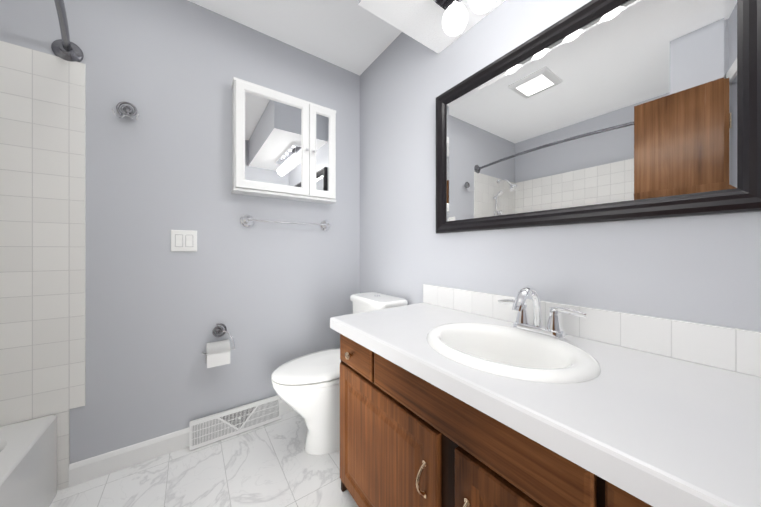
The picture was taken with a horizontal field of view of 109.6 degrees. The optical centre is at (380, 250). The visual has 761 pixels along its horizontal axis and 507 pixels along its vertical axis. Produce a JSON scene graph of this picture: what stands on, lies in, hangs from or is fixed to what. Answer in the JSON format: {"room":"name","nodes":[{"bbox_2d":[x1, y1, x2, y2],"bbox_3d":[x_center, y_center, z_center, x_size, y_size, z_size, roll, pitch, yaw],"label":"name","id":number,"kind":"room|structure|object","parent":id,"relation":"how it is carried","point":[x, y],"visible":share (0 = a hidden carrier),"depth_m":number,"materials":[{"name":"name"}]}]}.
{"room":"bathroom","nodes":[
{"label":"bathroom","id":0,"kind":"room"},
{"bbox_2d":[0,0,359,463],"bbox_3d":[-1.166,-0.155,1.500,2.580,2.490,0.100,0,0,-35],"label":"wall","id":1,"kind":"structure","parent":0,"point":[271,297],"depth_m":1.49,"materials":[{"name":"grey paint"}]},
{"bbox_2d":[0,41,85,490],"bbox_3d":[-1.751,0.103,1.020,0.868,1.971,0.008,0,0,-35],"label":"wall tile","id":2,"kind":"structure","parent":1,"relation":"attached to","point":[42,234],"depth_m":1.19,"materials":[{"name":"white tile"}]},
{"bbox_2d":[51,0,83,61],"bbox_3d":[-0.987,-0.920,0.647,0.162,0.099,1.497,0,0,-35],"label":"shower curtain rod","id":3,"kind":"object","parent":1,"relation":"attached to","point":[64,47],"visible":1,"depth_m":1.21,"materials":[{"name":"silver metal"}]},
{"bbox_2d":[112,101,138,121],"bbox_3d":[-1.251,-0.692,1.325,0.099,0.104,0.085,0,0,-35],"label":"robe hook","id":4,"kind":"object","parent":1,"relation":"attached to","point":[128,112],"visible":0.98,"depth_m":1.33,"materials":[{"name":"silver metal"}]},
{"bbox_2d":[69,399,293,486],"bbox_3d":[-0.799,1.039,1.689,1.562,0.100,0.015,0,0,-35],"label":"baseboard","id":5,"kind":"structure","parent":1,"relation":"attached to","point":[88,469],"depth_m":1.34,"materials":[{"name":"white wood"}]},
{"bbox_2d":[171,230,196,250],"bbox_3d":[-1.087,-0.055,1.486,0.118,0.118,0.012,0,0,-35],"label":"switch plate","id":6,"kind":"object","parent":1,"relation":"attached to","point":[183,240],"visible":1,"depth_m":1.48,"materials":[{"name":"white plastic"}]},
{"bbox_2d":[201,323,234,367],"bbox_3d":[-0.922,0.527,1.530,0.169,0.209,0.131,0,0,-35],"label":"toilet paper holder","id":7,"kind":"object","parent":1,"relation":"attached to","point":[217,353],"visible":0.96,"depth_m":1.49,"materials":[{"name":"silver metal"}]},
{"bbox_2d":[189,395,280,450],"bbox_3d":[-0.852,1.019,1.615,0.485,0.139,0.048,0,0,-35],"label":"air vent","id":8,"kind":"object","parent":1,"relation":"in","point":[206,430],"visible":0.96,"depth_m":1.59,"materials":[{"name":"white metal"}]},
{"bbox_2d":[231,77,335,203],"bbox_3d":[-0.598,-0.672,1.751,0.646,0.649,0.145,0,0,-35],"label":"medicine cabinet mirror","id":9,"kind":"object","parent":1,"relation":"attached to","point":[283,146],"visible":1,"depth_m":1.69,"materials":[{"name":"white mirror"}]},
{"bbox_2d":[240,214,329,230],"bbox_3d":[-0.599,-0.187,1.796,0.600,0.080,0.071,0,0,-35],"label":"bar","id":10,"kind":"object","parent":1,"relation":"attached to","point":[246,220],"visible":1,"depth_m":1.70,"materials":[{"name":"silver metal"}]},
{"bbox_2d":[49,410,358,506],"bbox_3d":[-0.524,1.130,0.592,2.580,0.080,2.324,0,0,-35],"label":"floor","id":11,"kind":"structure","parent":0,"point":[273,464],"depth_m":1.28,"materials":[{"name":"stone"}]},
{"bbox_2d":[0,415,56,506],"bbox_3d":[-1.351,0.912,0.390,0.774,0.354,1.477,0,0,-35],"label":"bathtub","id":12,"kind":"object","parent":11,"relation":"on","point":[28,463],"visible":1,"depth_m":1.04,"materials":[{"name":"white ceramic"}]},
{"bbox_2d":[271,292,407,454],"bbox_3d":[-0.242,0.688,1.579,0.760,0.802,0.394,0,0,-35],"label":"toilet","id":13,"kind":"object","parent":11,"relation":"on","point":[306,387],"visible":0.54,"depth_m":1.43,"materials":[{"name":"white ceramic"}]},
{"bbox_2d":[330,324,669,506],"bbox_3d":[0.376,0.718,0.860,0.598,0.742,1.237,0,0,-35],"label":"bathroom vanity","id":14,"kind":"object","parent":11,"relation":"on","point":[452,397],"depth_m":0.72,"materials":[{"name":"brown wood"}]},
{"bbox_2d":[330,300,760,506],"bbox_3d":[0.380,0.322,0.861,0.590,0.050,1.273,0,0,-35],"label":"countertop","id":15,"kind":"structure","parent":14,"relation":"on","point":[685,433],"depth_m":0.50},
{"bbox_2d":[398,312,625,403],"bbox_3d":[0.372,0.357,0.833,0.410,0.159,0.488,0,0,-35],"label":"sink","id":16,"kind":"object","parent":15,"relation":"in","point":[556,368],"depth_m":0.82,"materials":[{"name":"white ceramic"}]},
{"bbox_2d":[498,286,589,335],"bbox_3d":[0.501,0.200,0.902,0.172,0.167,0.285,0,0,-35],"label":"faucet","id":17,"kind":"object","parent":15,"relation":"on","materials":[{"name":"silver metal"}]},
{"bbox_2d":[188,0,401,75],"bbox_3d":[-0.524,-1.440,0.592,2.580,0.080,2.324,0,0,-35],"label":"ceiling","id":18,"kind":"structure","parent":0,"point":[353,36],"depth_m":1.67,"materials":[{"name":"white paint"}]},
{"bbox_2d":[358,0,504,53],"bbox_3d":[0.482,-1.237,0.792,0.504,0.324,1.290,0,0,-35],"label":"ceiling soffit","id":19,"kind":"structure","parent":18,"relation":"attached to","point":[420,21],"depth_m":1.24,"materials":[{"name":"white paint"}]},
{"bbox_2d":[433,0,495,35],"bbox_3d":[0.453,-0.981,0.882,0.100,0.187,0.667,0,0,-35],"label":"sconce","id":20,"kind":"object","parent":19,"relation":"attached to","point":[455,19],"visible":1,"depth_m":1.06,"materials":[{"name":"white glass"}]},
{"bbox_2d":[360,0,760,331],"bbox_3d":[0.517,-0.155,1.267,0.100,2.490,2.224,0,0,-35],"label":"wall","id":21,"kind":"structure","parent":0,"point":[704,269],"depth_m":1.16,"materials":[{"name":"grey paint"}]},
{"bbox_2d":[436,0,760,233],"bbox_3d":[0.604,-0.459,1.027,0.034,0.731,1.036,0,0,-35],"label":"vanity mirror","id":22,"kind":"object","parent":21,"relation":"attached to","point":[629,110],"visible":1,"depth_m":0.85,"materials":[{"name":"black"}]}
]}

